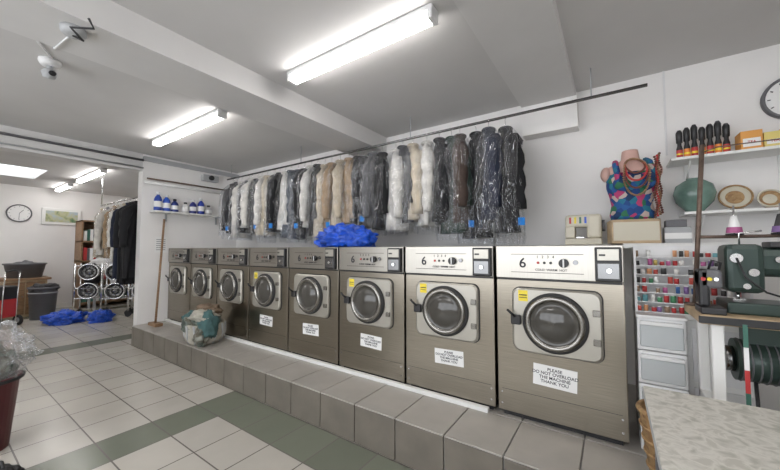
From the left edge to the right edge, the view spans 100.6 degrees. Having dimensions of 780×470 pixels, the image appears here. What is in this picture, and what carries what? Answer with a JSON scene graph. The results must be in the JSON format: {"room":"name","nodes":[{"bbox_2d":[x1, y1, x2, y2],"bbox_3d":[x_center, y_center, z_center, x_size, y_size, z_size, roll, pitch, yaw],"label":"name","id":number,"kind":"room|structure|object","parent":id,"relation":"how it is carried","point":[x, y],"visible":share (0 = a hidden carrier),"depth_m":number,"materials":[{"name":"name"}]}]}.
{"room":"laundry","nodes":[
{"label":"laundry","id":0,"kind":"room"},
{"bbox_2d":[0,183,132,302],"bbox_3d":[-8.419,0.211,6.392,0.120,2.810,5.440,-2,-3,34],"label":"wall","id":1,"kind":"structure","parent":0,"point":[30,240],"depth_m":7.30,"materials":[{"name":"paint"}]},
{"bbox_2d":[6,204,31,221],"bbox_3d":[-7.958,-0.469,6.957,0.040,0.380,0.380,-2,-3,34],"label":"wall clock","id":2,"kind":"object","parent":1,"relation":"attached to","point":[17,212],"visible":1,"depth_m":6.95,"materials":[{"name":"grey plastic"}]},
{"bbox_2d":[41,207,80,225],"bbox_3d":[-7.590,-0.419,7.497,0.034,0.370,0.650,-2,-3,34],"label":"framed picture","id":3,"kind":"object","parent":1,"relation":"attached to","point":[54,216],"visible":0.81,"depth_m":7.46,"materials":[{"name":"paper"}]},
{"bbox_2d":[0,125,142,172],"bbox_3d":[-4.783,-1.123,3.088,0.200,0.250,4.000,-2,-3,34],"label":"header beam","id":4,"kind":"structure","parent":0,"point":[3,138],"depth_m":4.04,"materials":[{"name":"paint"}]},
{"bbox_2d":[0,131,143,167],"bbox_3d":[-4.619,-1.096,3.096,0.032,0.136,3.800,-2,-3,34],"label":"conduit pipe","id":5,"kind":"object","parent":4,"relation":"attached to","point":[1,133],"visible":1,"depth_m":4.00,"materials":[{"name":"grey plastic"}]},
{"bbox_2d":[133,154,237,325],"bbox_3d":[-3.222,0.208,5.256,0.140,2.710,1.440,-2,-3,34],"label":"wall","id":6,"kind":"structure","parent":0,"point":[181,231],"depth_m":4.89,"materials":[{"name":"paint"}]},
{"bbox_2d":[144,177,224,193],"bbox_3d":[-3.145,-0.765,5.236,0.040,0.092,1.380,-2,-3,34],"label":"pipe","id":7,"kind":"object","parent":6,"relation":"attached to","point":[147,182],"depth_m":5.07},
{"bbox_2d":[149,210,221,224],"bbox_3d":[-3.107,-0.262,5.145,0.200,0.140,1.150,-2,-3,34],"label":"wall shelf","id":8,"kind":"object","parent":6,"relation":"attached to","point":[153,211],"depth_m":5.01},
{"bbox_2d":[143,156,238,178],"bbox_3d":[-3.143,-1.078,5.262,0.050,0.060,1.440,-2,-3,34],"label":"trim","id":9,"kind":"structure","parent":6,"relation":"attached to","point":[149,159],"depth_m":5.13,"materials":[{"name":"paint"}]},
{"bbox_2d":[0,301,414,469],"bbox_3d":[-3.296,1.502,2.820,12.500,0.100,5.640,-2,-3,34],"label":"floor","id":10,"kind":"structure","parent":0,"point":[93,399],"depth_m":2.54,"materials":[{"name":"tile"}]},
{"bbox_2d":[0,270,22,325],"bbox_3d":[-6.664,1.087,5.578,0.388,0.983,0.356,0,-3,6],"label":"shopping trolley","id":11,"kind":"object","parent":10,"relation":"on","point":[8,293],"visible":0.98,"depth_m":5.57,"materials":[{"name":"red paint"}]},
{"bbox_2d":[0,320,43,450],"bbox_3d":[-2.688,0.989,2.123,0.520,0.861,0.499,0,-3,2],"label":"waste bin","id":12,"kind":"object","parent":10,"relation":"on","point":[10,375],"visible":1,"depth_m":2.16,"materials":[{"name":"red plastic"}]},
{"bbox_2d":[0,276,51,318],"bbox_3d":[-7.462,1.245,6.574,0.700,0.760,0.700,-2,-3,34],"label":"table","id":13,"kind":"object","parent":10,"relation":"on","point":[23,306],"visible":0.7,"depth_m":6.38,"materials":[{"name":"brown wood"}]},
{"bbox_2d":[2,260,46,278],"bbox_3d":[-7.451,0.689,6.616,0.620,0.356,0.620,-2,-3,34],"label":"basin","id":14,"kind":"object","parent":13,"relation":"in","point":[29,269],"visible":0.94,"depth_m":6.47,"materials":[{"name":"grey plastic"}]},
{"bbox_2d":[27,283,59,319],"bbox_3d":[-6.702,1.264,6.268,0.430,0.694,0.446,-2,-3,34],"label":"waste bin","id":15,"kind":"object","parent":10,"relation":"on","point":[42,298],"visible":0.96,"depth_m":6.13,"materials":[{"name":"grey plastic"}]},
{"bbox_2d":[40,309,88,325],"bbox_3d":[-5.912,1.476,5.900,0.665,0.238,0.642,-2,-3,34],"label":"laundry bag","id":16,"kind":"object","parent":10,"relation":"on","point":[64,316],"visible":1,"depth_m":5.74,"materials":[{"name":"plastic"}]},
{"bbox_2d":[72,263,108,311],"bbox_3d":[-6.150,1.104,6.660,0.520,1.050,0.401,1,-3,-29],"label":"trolley","id":17,"kind":"object","parent":10,"relation":"on","point":[90,274],"visible":0.82,"depth_m":6.55,"materials":[{"name":"silver metal"}]},
{"bbox_2d":[86,309,115,323],"bbox_3d":[-5.362,1.486,6.002,0.418,0.228,0.406,1,-3,-15],"label":"laundry bag","id":18,"kind":"object","parent":10,"relation":"on","point":[96,316],"visible":1,"depth_m":5.89,"materials":[{"name":"plastic"}]},
{"bbox_2d":[72,220,134,308],"bbox_3d":[-6.886,0.686,7.903,0.520,2.000,1.100,-2,-3,34],"label":"bookcase","id":19,"kind":"object","parent":10,"relation":"on","point":[84,230],"visible":0.21,"depth_m":7.49,"materials":[{"name":"brown wood"}]},
{"bbox_2d":[100,263,133,313],"bbox_3d":[-5.601,1.103,6.647,0.520,1.050,0.401,1,-3,-29],"label":"trolley","id":20,"kind":"object","parent":10,"relation":"on","point":[113,290],"visible":0.53,"depth_m":6.51,"materials":[{"name":"silver metal"}]},
{"bbox_2d":[131,321,648,469],"bbox_3d":[-0.145,1.331,3.058,7.356,0.264,1.498,-2,-3,34],"label":"platform","id":21,"kind":"object","parent":10,"relation":"on","point":[417,431],"visible":0.56,"depth_m":2.15,"materials":[{"name":"grey tile"}]},
{"bbox_2d":[148,219,164,326],"bbox_3d":[-3.325,0.511,4.625,0.169,1.518,0.398,2,-3,-37],"label":"broom","id":22,"kind":"object","parent":21,"relation":"on","point":[154,323],"visible":1,"depth_m":4.64,"materials":[{"name":"brown wood"}]},
{"bbox_2d":[165,248,190,322],"bbox_3d":[-2.884,0.744,4.946,0.682,1.083,0.782,-2,-3,34],"label":"washing machine","id":23,"kind":"object","parent":21,"relation":"on","point":[179,259],"visible":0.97,"depth_m":4.63,"materials":[{"name":"silver metal"}]},
{"bbox_2d":[188,248,217,309],"bbox_3d":[-2.307,0.726,4.551,0.682,1.083,0.782,-2,-3,34],"label":"washing machine","id":24,"kind":"object","parent":21,"relation":"on","point":[204,266],"visible":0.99,"depth_m":4.23,"materials":[{"name":"silver metal"}]},
{"bbox_2d":[181,303,225,346],"bbox_3d":[-2.127,1.018,3.740,0.575,0.425,0.421,-2,-3,34],"label":"laundry bag","id":25,"kind":"object","parent":21,"relation":"on","point":[202,326],"visible":1,"depth_m":3.57,"materials":[{"name":"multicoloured fabric"}]},
{"bbox_2d":[215,248,249,340],"bbox_3d":[-1.729,0.707,4.156,0.682,1.083,0.782,-2,-3,34],"label":"washing machine","id":26,"kind":"object","parent":21,"relation":"on","point":[233,278],"visible":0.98,"depth_m":3.83,"materials":[{"name":"silver metal"}]},
{"bbox_2d":[247,247,290,351],"bbox_3d":[-1.152,0.689,3.761,0.682,1.083,0.782,-2,-3,34],"label":"washing machine","id":27,"kind":"object","parent":21,"relation":"on","point":[269,267],"visible":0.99,"depth_m":3.45,"materials":[{"name":"silver metal"}]},
{"bbox_2d":[288,247,340,365],"bbox_3d":[-0.574,0.671,3.366,0.682,1.083,0.782,-2,-3,34],"label":"washing machine","id":28,"kind":"object","parent":21,"relation":"on","point":[314,277],"visible":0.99,"depth_m":3.05,"materials":[{"name":"silver metal"}]},
{"bbox_2d":[314,222,378,246],"bbox_3d":[-0.437,-0.004,3.125,0.760,0.239,0.387,-2,-4,42],"label":"laundry bag","id":29,"kind":"object","parent":28,"relation":"on","point":[341,234],"visible":0.98,"depth_m":2.96,"materials":[{"name":"plastic"}]},
{"bbox_2d":[164,318,488,412],"bbox_3d":[-1.363,1.203,3.480,4.860,0.030,0.035,-2,-3,34],"label":"trim","id":30,"kind":"structure","parent":21,"relation":"on","point":[461,402],"depth_m":2.64,"materials":[{"name":"white paint"}]},
{"bbox_2d":[339,247,406,383],"bbox_3d":[0.004,0.653,2.971,0.682,1.083,0.782,-2,-3,34],"label":"washing machine","id":31,"kind":"object","parent":21,"relation":"on","point":[372,279],"visible":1,"depth_m":2.66,"materials":[{"name":"silver metal"}]},
{"bbox_2d":[405,246,498,409],"bbox_3d":[0.581,0.634,2.576,0.682,1.083,0.782,-2,-3,34],"label":"washing machine","id":32,"kind":"object","parent":21,"relation":"on","point":[452,324],"visible":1,"depth_m":2.27,"materials":[{"name":"silver metal"}]},
{"bbox_2d":[496,245,629,445],"bbox_3d":[1.159,0.616,2.181,0.682,1.083,0.782,-2,-3,34],"label":"washing machine","id":33,"kind":"object","parent":21,"relation":"on","point":[562,350],"visible":1,"depth_m":1.88,"materials":[{"name":"silver metal"}]},
{"bbox_2d":[636,399,655,469],"bbox_3d":[1.288,0.964,1.475,0.264,0.322,0.264,-2,-3,34],"label":"wicker basket","id":34,"kind":"object","parent":21,"relation":"on","point":[646,434],"visible":0.26,"depth_m":1.49,"materials":[{"name":"wicker"}]},
{"bbox_2d":[632,305,688,448],"bbox_3d":[1.503,0.785,1.807,0.210,0.710,0.362,-2,-3,34],"label":"drawer unit","id":35,"kind":"object","parent":21,"relation":"on","point":[660,339],"visible":0.65,"depth_m":1.69,"materials":[{"name":"white plastic"}]},
{"bbox_2d":[677,309,755,406],"bbox_3d":[1.723,0.781,1.713,0.260,0.710,0.300,-2,-3,34],"label":"base cabinet","id":36,"kind":"object","parent":21,"relation":"on","point":[736,392],"visible":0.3,"depth_m":1.64,"materials":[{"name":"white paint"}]},
{"bbox_2d":[631,246,752,315],"bbox_3d":[1.648,0.244,1.813,0.462,0.370,0.250,-2,-3,34],"label":"rack","id":37,"kind":"object","parent":36,"relation":"on","point":[662,276],"visible":0.64,"depth_m":1.88,"materials":[{"name":"white plastic"}]},
{"bbox_2d":[684,304,779,400],"bbox_3d":[1.854,0.723,1.216,1.054,0.781,0.365,-2,-3,34],"label":"table","id":38,"kind":"object","parent":21,"relation":"on","point":[708,326],"visible":0.46,"depth_m":1.37,"materials":[{"name":"brown wood"}]},
{"bbox_2d":[694,259,726,315],"bbox_3d":[1.412,0.224,1.430,0.085,0.234,0.130,-2,-3,34],"label":"edge trimmer","id":39,"kind":"object","parent":38,"relation":"on","point":[705,279],"visible":1,"depth_m":1.40,"materials":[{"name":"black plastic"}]},
{"bbox_2d":[684,138,779,305],"bbox_3d":[1.767,-0.057,1.483,0.655,0.801,0.087,-2,-3,34],"label":"stand","id":40,"kind":"object","parent":38,"relation":"on","point":[734,227],"visible":0.87,"depth_m":1.61,"materials":[{"name":"metal"}]},
{"bbox_2d":[742,325,751,405],"bbox_3d":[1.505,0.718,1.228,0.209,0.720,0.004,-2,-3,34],"label":"striped ribbon","id":41,"kind":"object","parent":38,"relation":"attached to","point":[744,327],"visible":0.56,"depth_m":1.29,"materials":[{"name":"teal paint"}]},
{"bbox_2d":[716,230,779,317],"bbox_3d":[1.750,0.154,1.315,0.585,0.364,0.224,-2,-3,34],"label":"sewing machine","id":42,"kind":"object","parent":38,"relation":"on","point":[744,267],"visible":0.98,"depth_m":1.38,"materials":[{"name":"green metal"}]},
{"bbox_2d":[725,327,779,407],"bbox_3d":[1.660,0.626,1.379,0.330,0.489,0.210,-2,-3,34],"label":"motor","id":43,"kind":"object","parent":38,"relation":"on","point":[764,345],"visible":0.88,"depth_m":1.38,"materials":[{"name":"green metal"}]},
{"bbox_3d":[-0.523,0.697,4.062,5.595,1.096,0.318,-2,-3,34],"label":"duct","id":44,"kind":"object","parent":21,"relation":"on","visible":0},
{"bbox_2d":[565,214,604,244],"bbox_3d":[1.567,-0.041,2.604,0.270,0.240,0.180,-2,-3,34],"label":"machine","id":45,"kind":"object","parent":44,"relation":"on","point":[594,223],"visible":1,"depth_m":2.54,"materials":[{"name":"beige plastic"}]},
{"bbox_2d":[643,386,779,469],"bbox_3d":[1.102,0.939,0.384,1.169,0.800,1.254,-2,-3,34],"label":"work table","id":46,"kind":"object","parent":10,"relation":"on","point":[689,432],"visible":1,"depth_m":0.92,"materials":[{"name":"laminate"}]},
{"bbox_2d":[0,0,779,197],"bbox_3d":[-3.296,-1.305,2.950,12.300,0.100,5.440,-2,-3,34],"label":"ceiling","id":47,"kind":"structure","parent":0,"point":[440,74],"depth_m":2.51,"materials":[{"name":"paint"}]},
{"bbox_2d":[0,164,40,173],"bbox_3d":[-6.769,-1.333,5.581,1.280,0.200,1.130,-2,-3,34],"label":"ceiling light","id":48,"kind":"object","parent":47,"relation":"attached to","point":[2,166],"depth_m":6.17,"materials":[{"name":"white paint"}]},
{"bbox_2d":[37,55,61,79],"bbox_3d":[-2.489,-1.212,2.369,0.126,0.140,0.124,0,-3,6],"label":"security camera","id":49,"kind":"object","parent":47,"relation":"attached to","point":[50,64],"visible":1,"depth_m":2.34,"materials":[{"name":"white plastic"}]},
{"bbox_2d":[59,18,94,41],"bbox_3d":[-1.674,-1.093,1.732,0.249,0.076,0.110,-2,-3,34],"label":"security camera","id":50,"kind":"object","parent":47,"relation":"attached to","point":[73,31],"visible":1,"depth_m":1.74,"materials":[{"name":"grey plastic"}]},
{"bbox_2d":[76,168,106,182],"bbox_3d":[-5.488,-1.077,5.935,1.500,0.080,0.090,-2,-3,34],"label":"fluorescent light","id":51,"kind":"object","parent":47,"relation":"attached to","point":[100,171],"visible":1,"depth_m":5.80,"materials":[{"name":"white plastic"}]},
{"bbox_2d":[101,174,137,205],"bbox_3d":[-4.444,-0.843,5.342,1.880,0.602,0.024,-2,-3,34],"label":"rail","id":52,"kind":"object","parent":47,"relation":"attached to","point":[102,204],"visible":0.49,"depth_m":5.83,"materials":[{"name":"silver metal"}]},
{"bbox_2d":[94,202,114,254],"bbox_3d":[-4.646,-0.117,5.454,0.170,0.899,0.611,0,-3,8],"label":"coat","id":53,"kind":"object","parent":52,"relation":"hanging from","point":[98,229],"visible":0.23,"depth_m":5.18,"materials":[{"name":"fabric"}]},
{"bbox_2d":[102,203,117,257],"bbox_3d":[-4.519,-0.097,5.365,0.190,0.949,0.611,0,-3,-9],"label":"coat","id":54,"kind":"object","parent":52,"relation":"hanging from","point":[106,215],"visible":0.25,"depth_m":5.09,"materials":[{"name":"fabric"}]},
{"bbox_2d":[110,197,130,278],"bbox_3d":[-4.043,0.038,5.029,0.205,1.249,0.611,0,-3,9],"label":"coat","id":55,"kind":"object","parent":52,"relation":"hanging from","point":[114,268],"visible":0.16,"depth_m":4.79,"materials":[{"name":"fabric"}]},
{"bbox_2d":[113,199,133,282],"bbox_3d":[-3.938,0.060,4.960,0.179,1.299,0.611,0,-3,6],"label":"coat","id":56,"kind":"object","parent":52,"relation":"hanging from","point":[117,215],"visible":0.19,"depth_m":4.70,"materials":[{"name":"fabric"}]},
{"bbox_2d":[118,201,137,277],"bbox_3d":[-3.787,0.015,4.850,0.230,1.219,0.611,0,-3,3],"label":"coat","id":57,"kind":"object","parent":52,"relation":"hanging from","point":[128,221],"visible":0.48,"depth_m":4.65,"materials":[{"name":"fabric"}]},
{"bbox_2d":[152,108,226,146],"bbox_3d":[-2.314,-1.182,3.661,1.590,0.080,0.090,-2,-3,34],"label":"fluorescent light","id":58,"kind":"object","parent":47,"relation":"attached to","point":[217,115],"visible":1,"depth_m":3.54,"materials":[{"name":"white plastic"}]},
{"bbox_2d":[0,0,386,155],"bbox_3d":[-1.765,-1.214,1.897,0.450,0.180,5.440,-2,-3,34],"label":"ceiling beam","id":59,"kind":"structure","parent":47,"relation":"attached to","point":[123,40],"depth_m":2.18,"materials":[{"name":"paint"}]},
{"bbox_2d":[287,3,437,85],"bbox_3d":[-0.261,-1.249,2.210,1.260,0.080,0.090,-2,-3,34],"label":"fluorescent light","id":60,"kind":"object","parent":47,"relation":"attached to","point":[422,18],"visible":1,"depth_m":2.10,"materials":[{"name":"white plastic"}]},
{"bbox_2d":[227,68,647,179],"bbox_3d":[-0.437,-1.094,3.820,5.445,0.242,0.024,-2,-3,34],"label":"rail","id":61,"kind":"object","parent":47,"relation":"attached to","point":[645,84],"visible":1,"depth_m":2.94,"materials":[{"name":"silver metal"}]},
{"bbox_2d":[223,177,238,233],"bbox_3d":[-2.435,-0.426,5.153,0.291,0.992,0.587,-1,-3,17],"label":"garment","id":62,"kind":"object","parent":61,"relation":"hanging from","point":[227,217],"visible":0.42,"depth_m":4.92,"materials":[{"name":"fabric"}]},
{"bbox_2d":[227,177,248,239],"bbox_3d":[-2.336,-0.417,5.086,0.278,1.002,0.635,0,-3,2],"label":"garment","id":63,"kind":"object","parent":61,"relation":"hanging from","point":[235,228],"visible":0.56,"depth_m":4.85,"materials":[{"name":"fabric"}]},
{"bbox_2d":[236,178,254,227],"bbox_3d":[-2.107,-0.500,4.936,0.270,0.887,0.599,-1,-3,14],"label":"garment","id":64,"kind":"object","parent":61,"relation":"hanging from","point":[245,189],"visible":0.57,"depth_m":4.70,"materials":[{"name":"fabric"}]},
{"bbox_2d":[245,178,258,235],"bbox_3d":[-1.982,-0.443,4.854,0.268,0.964,0.587,0,-3,-6],"label":"garment","id":65,"kind":"object","parent":61,"relation":"hanging from","point":[252,226],"visible":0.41,"depth_m":4.62,"materials":[{"name":"fabric"}]},
{"bbox_2d":[250,176,263,231],"bbox_3d":[-1.891,-0.471,4.793,0.280,0.948,0.625,0,-3,-8],"label":"garment","id":66,"kind":"object","parent":61,"relation":"hanging from","point":[257,208],"visible":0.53,"depth_m":4.54,"materials":[{"name":"fabric"}]},
{"bbox_2d":[255,173,276,239],"bbox_3d":[-1.788,-0.416,4.713,0.290,1.060,0.628,1,-3,-12],"label":"garment","id":67,"kind":"object","parent":61,"relation":"hanging from","point":[260,230],"visible":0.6,"depth_m":4.52,"materials":[{"name":"fabric"}]},
{"bbox_2d":[264,167,282,232],"bbox_3d":[-1.557,-0.455,4.552,0.284,1.005,0.647,-1,-3,13],"label":"garment","id":68,"kind":"object","parent":61,"relation":"hanging from","point":[273,183],"visible":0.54,"depth_m":4.31,"materials":[{"name":"fabric"}]},
{"bbox_2d":[275,170,287,229],"bbox_3d":[-1.447,-0.485,4.489,0.278,0.944,0.631,1,-3,-16],"label":"garment","id":69,"kind":"object","parent":61,"relation":"hanging from","point":[282,215],"visible":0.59,"depth_m":4.28,"materials":[{"name":"fabric"}]},
{"bbox_2d":[279,166,298,240],"bbox_3d":[-1.353,-0.433,4.415,0.273,1.060,0.588,1,-3,-14],"label":"garment","id":70,"kind":"object","parent":61,"relation":"hanging from","point":[289,193],"visible":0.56,"depth_m":4.20,"materials":[{"name":"fabric"}]},
{"bbox_2d":[287,164,306,239],"bbox_3d":[-1.232,-0.425,4.336,0.275,1.061,0.614,0,-3,-6],"label":"garment","id":71,"kind":"object","parent":61,"relation":"hanging from","point":[292,235],"visible":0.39,"depth_m":4.19,"materials":[{"name":"fabric"}]},
{"bbox_2d":[288,166,308,236],"bbox_3d":[-1.134,-0.448,4.262,0.273,1.016,0.584,-1,-3,16],"label":"garment","id":72,"kind":"object","parent":61,"relation":"hanging from","point":[298,224],"visible":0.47,"depth_m":4.03,"materials":[{"name":"fabric"}]},
{"bbox_2d":[296,159,313,227],"bbox_3d":[-1.019,-0.486,4.188,0.270,0.992,0.590,-1,-3,12],"label":"garment","id":73,"kind":"object","parent":61,"relation":"hanging from","point":[305,183],"visible":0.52,"depth_m":3.96,"materials":[{"name":"fabric"}]},
{"bbox_2d":[308,164,320,235],"bbox_3d":[-0.921,-0.454,4.126,0.278,1.057,0.605,0,-3,-3],"label":"garment","id":74,"kind":"object","parent":61,"relation":"hanging from","point":[313,213],"visible":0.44,"depth_m":3.91,"materials":[{"name":"fabric"}]},
{"bbox_2d":[312,159,327,237],"bbox_3d":[-0.813,-0.421,4.053,0.274,1.087,0.598,0,-3,5],"label":"garment","id":75,"kind":"object","parent":61,"relation":"hanging from","point":[319,221],"visible":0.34,"depth_m":3.83,"materials":[{"name":"fabric"}]},
{"bbox_2d":[319,156,335,230],"bbox_3d":[-0.722,-0.466,3.986,0.272,1.009,0.583,0,-3,10],"label":"garment","id":76,"kind":"object","parent":61,"relation":"hanging from","point":[327,194],"visible":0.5,"depth_m":3.76,"materials":[{"name":"fabric"}]},
{"bbox_2d":[330,155,344,225],"bbox_3d":[-0.601,-0.481,3.908,0.277,1.011,0.627,0,-3,5],"label":"garment","id":77,"kind":"object","parent":61,"relation":"hanging from","point":[337,173],"visible":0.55,"depth_m":3.66,"materials":[{"name":"fabric"}]},
{"bbox_2d":[341,157,353,223],"bbox_3d":[-0.489,-0.509,3.830,0.277,0.970,0.658,0,-3,-8],"label":"garment","id":78,"kind":"object","parent":61,"relation":"hanging from","point":[346,196],"visible":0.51,"depth_m":3.62,"materials":[{"name":"fabric"}]},
{"bbox_2d":[346,150,360,224],"bbox_3d":[-0.372,-0.483,3.744,0.287,1.026,0.594,0,-3,4],"label":"garment","id":79,"kind":"object","parent":61,"relation":"hanging from","point":[355,210],"visible":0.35,"depth_m":3.51,"materials":[{"name":"fabric"}]},
{"bbox_2d":[355,149,374,232],"bbox_3d":[-0.300,-0.492,3.697,0.280,0.977,0.587,-1,-3,11],"label":"garment","id":80,"kind":"object","parent":61,"relation":"hanging from","point":[360,220],"visible":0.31,"depth_m":3.47,"materials":[{"name":"fabric"}]},
{"bbox_2d":[360,146,377,228],"bbox_3d":[-0.193,-0.505,3.620,0.302,1.002,0.637,-1,-3,15],"label":"garment","id":81,"kind":"object","parent":61,"relation":"hanging from","point":[368,170],"visible":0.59,"depth_m":3.38,"materials":[{"name":"plastic"}]},
{"bbox_2d":[369,145,393,233],"bbox_3d":[-0.084,-0.501,3.548,0.272,0.971,0.656,0,-3,9],"label":"garment","id":82,"kind":"object","parent":61,"relation":"hanging from","point":[381,177],"visible":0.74,"depth_m":3.31,"materials":[{"name":"fabric"}]},
{"bbox_2d":[385,149,408,234],"bbox_3d":[0.065,-0.495,3.445,0.278,0.993,0.613,0,-3,1],"label":"garment","id":83,"kind":"object","parent":61,"relation":"hanging from","point":[394,223],"visible":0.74,"depth_m":3.23,"materials":[{"name":"fabric"}]},
{"bbox_2d":[389,141,415,231],"bbox_3d":[0.137,-0.523,3.397,0.278,0.991,0.630,1,-3,-14],"label":"garment","id":84,"kind":"object","parent":61,"relation":"hanging from","point":[403,149],"visible":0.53,"depth_m":3.20,"materials":[{"name":"fabric"}]},
{"bbox_2d":[403,143,422,222],"bbox_3d":[0.239,-0.553,3.333,0.287,0.940,0.657,0,-3,-2],"label":"garment","id":85,"kind":"object","parent":61,"relation":"hanging from","point":[416,208],"visible":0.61,"depth_m":3.06,"materials":[{"name":"fabric"}]},
{"bbox_2d":[417,140,434,231],"bbox_3d":[0.370,-0.518,3.236,0.289,1.006,0.628,0,-3,9],"label":"garment","id":86,"kind":"object","parent":61,"relation":"hanging from","point":[428,158],"visible":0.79,"depth_m":2.99,"materials":[{"name":"fabric"}]},
{"bbox_2d":[432,130,450,224],"bbox_3d":[0.484,-0.539,3.165,0.280,0.983,0.658,0,-3,6],"label":"garment","id":87,"kind":"object","parent":61,"relation":"hanging from","point":[441,189],"visible":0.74,"depth_m":2.91,"materials":[{"name":"fabric"}]},
{"bbox_2d":[440,132,473,233],"bbox_3d":[0.594,-0.485,3.085,0.268,1.074,0.614,1,-3,-15],"label":"garment","id":88,"kind":"object","parent":61,"relation":"hanging from","point":[452,228],"visible":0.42,"depth_m":2.93,"materials":[{"name":"plastic"}]},
{"bbox_2d":[447,126,469,223],"bbox_3d":[0.659,-0.535,3.043,0.270,0.984,0.659,-1,-3,18],"label":"garment","id":89,"kind":"object","parent":61,"relation":"hanging from","point":[460,153],"visible":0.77,"depth_m":2.79,"materials":[{"name":"fabric"}]},
{"bbox_2d":[462,124,498,241],"bbox_3d":[0.795,-0.473,2.955,0.280,1.097,0.601,1,-3,-18],"label":"garment","id":90,"kind":"object","parent":61,"relation":"hanging from","point":[482,228],"visible":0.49,"depth_m":2.83,"materials":[{"name":"plastic"}]},
{"bbox_2d":[475,119,503,222],"bbox_3d":[0.881,-0.529,2.889,0.284,1.023,0.655,-1,-3,12],"label":"garment","id":91,"kind":"object","parent":61,"relation":"hanging from","point":[491,202],"visible":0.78,"depth_m":2.65,"materials":[{"name":"fabric"}]},
{"bbox_2d":[494,118,526,241],"bbox_3d":[1.013,-0.469,2.803,0.278,1.106,0.641,0,-3,9],"label":"garment","id":92,"kind":"object","parent":61,"relation":"hanging from","point":[512,193],"visible":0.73,"depth_m":2.59,"materials":[{"name":"fabric"}]},
{"bbox_2d":[453,0,578,140],"bbox_3d":[-0.063,-1.183,0.729,0.445,0.350,5.440,-2,-3,34],"label":"ceiling beam","id":93,"kind":"structure","parent":47,"relation":"attached to","point":[524,40],"depth_m":2.18,"materials":[{"name":"paint"}]},
{"bbox_2d":[134,44,779,410],"bbox_3d":[-1.725,0.155,5.179,12.500,2.810,0.120,-2,-3,34],"label":"wall","id":94,"kind":"structure","parent":0,"point":[562,172],"depth_m":2.60,"materials":[{"name":"paint"}]},
{"bbox_2d":[662,71,667,154],"bbox_3d":[2.129,-0.945,2.508,0.012,0.660,0.012,-2,-3,34],"label":"trim","id":95,"kind":"structure","parent":94,"relation":"attached to","point":[663,72],"depth_m":2.50,"materials":[{"name":"white plastic"}]},
{"bbox_2d":[621,242,737,248],"bbox_3d":[1.964,0.077,2.265,0.560,0.035,0.518,-2,-3,34],"label":"shelf","id":96,"kind":"object","parent":94,"relation":"attached to","point":[625,245],"visible":0.44,"depth_m":2.07,"materials":[{"name":"white paint"}]},
{"bbox_2d":[600,149,663,243],"bbox_3d":[1.738,-0.278,2.324,0.370,0.678,0.306,-1,-3,26],"label":"bust","id":97,"kind":"object","parent":96,"relation":"on","point":[632,183],"visible":1,"depth_m":2.25,"materials":[{"name":"multicoloured fabric"}]},
{"bbox_2d":[662,219,691,242],"bbox_3d":[1.977,-0.023,2.236,0.140,0.160,0.121,-2,-3,34],"label":"storage box","id":98,"kind":"object","parent":96,"relation":"on","point":[674,231],"visible":0.91,"depth_m":2.19,"materials":[{"name":"cardboard"}]},
{"bbox_2d":[666,145,779,180],"bbox_3d":[2.527,-0.475,2.069,1.140,0.160,0.250,-2,-3,34],"label":"wall shelf","id":99,"kind":"object","parent":94,"relation":"attached to","point":[686,162],"visible":0.86,"depth_m":2.19,"materials":[{"name":"white paint"}]},
{"bbox_2d":[690,124,697,155],"bbox_3d":[2.153,-0.663,2.292,0.038,0.235,0.038,-2,-3,34],"label":"brush","id":100,"kind":"object","parent":99,"relation":"on","point":[693,130],"visible":0.8,"depth_m":2.28,"materials":[{"name":"black plastic"}]},
{"bbox_2d":[714,121,721,152],"bbox_3d":[2.252,-0.666,2.224,0.038,0.235,0.038,-2,-3,34],"label":"brush","id":101,"kind":"object","parent":99,"relation":"on","point":[717,125],"visible":0.83,"depth_m":2.21,"materials":[{"name":"black plastic"}]},
{"bbox_2d":[722,123,730,151],"bbox_3d":[2.285,-0.655,2.201,0.038,0.210,0.038,-2,-3,34],"label":"brush","id":102,"kind":"object","parent":99,"relation":"on","point":[726,127],"visible":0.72,"depth_m":2.19,"materials":[{"name":"black plastic"}]},
{"bbox_2d":[735,129,762,149],"bbox_3d":[2.376,-0.615,2.147,0.100,0.125,0.123,-2,-3,34],"label":"product box","id":103,"kind":"object","parent":99,"relation":"on","point":[752,135],"visible":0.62,"depth_m":2.10,"materials":[{"name":"orange"}]},
{"bbox_2d":[763,130,779,146],"bbox_3d":[2.459,-0.605,2.090,0.090,0.100,0.123,-2,-3,34],"label":"product box","id":104,"kind":"object","parent":99,"relation":"on","point":[772,134],"visible":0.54,"depth_m":2.05,"materials":[{"name":"yellow"}]},
{"bbox_2d":[679,207,778,234],"bbox_3d":[2.552,-0.091,2.034,1.080,0.160,0.250,-2,-3,34],"label":"wall shelf","id":105,"kind":"object","parent":94,"relation":"attached to","point":[769,210],"visible":0.73,"depth_m":2.16,"materials":[{"name":"white paint"}]},
{"bbox_2d":[673,177,716,211],"bbox_3d":[2.156,-0.280,2.296,0.230,0.240,0.230,-2,-3,34],"label":"ceramic vase","id":106,"kind":"object","parent":105,"relation":"on","point":[685,193],"visible":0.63,"depth_m":2.24,"materials":[{"name":"teal ceramic"}]},
{"bbox_2d":[718,185,753,208],"bbox_3d":[2.352,-0.255,2.209,0.173,0.181,0.080,-2,-3,34],"label":"decorative plate","id":107,"kind":"object","parent":105,"relation":"on","point":[738,196],"visible":0.98,"depth_m":2.21,"materials":[{"name":"beige ceramic"}]},
{"bbox_2d":[757,189,779,207],"bbox_3d":[2.484,-0.235,2.118,0.126,0.133,0.080,-2,-3,34],"label":"decorative plate","id":108,"kind":"object","parent":105,"relation":"on","point":[768,197],"visible":0.95,"depth_m":2.12,"materials":[{"name":"ceramic"}]},
{"bbox_2d":[760,79,779,118],"bbox_3d":[2.653,-0.912,2.131,0.290,0.290,0.040,-2,-3,34],"label":"wall clock","id":109,"kind":"object","parent":94,"relation":"attached to","point":[770,98],"visible":1,"depth_m":2.18,"materials":[{"name":"grey plastic"}]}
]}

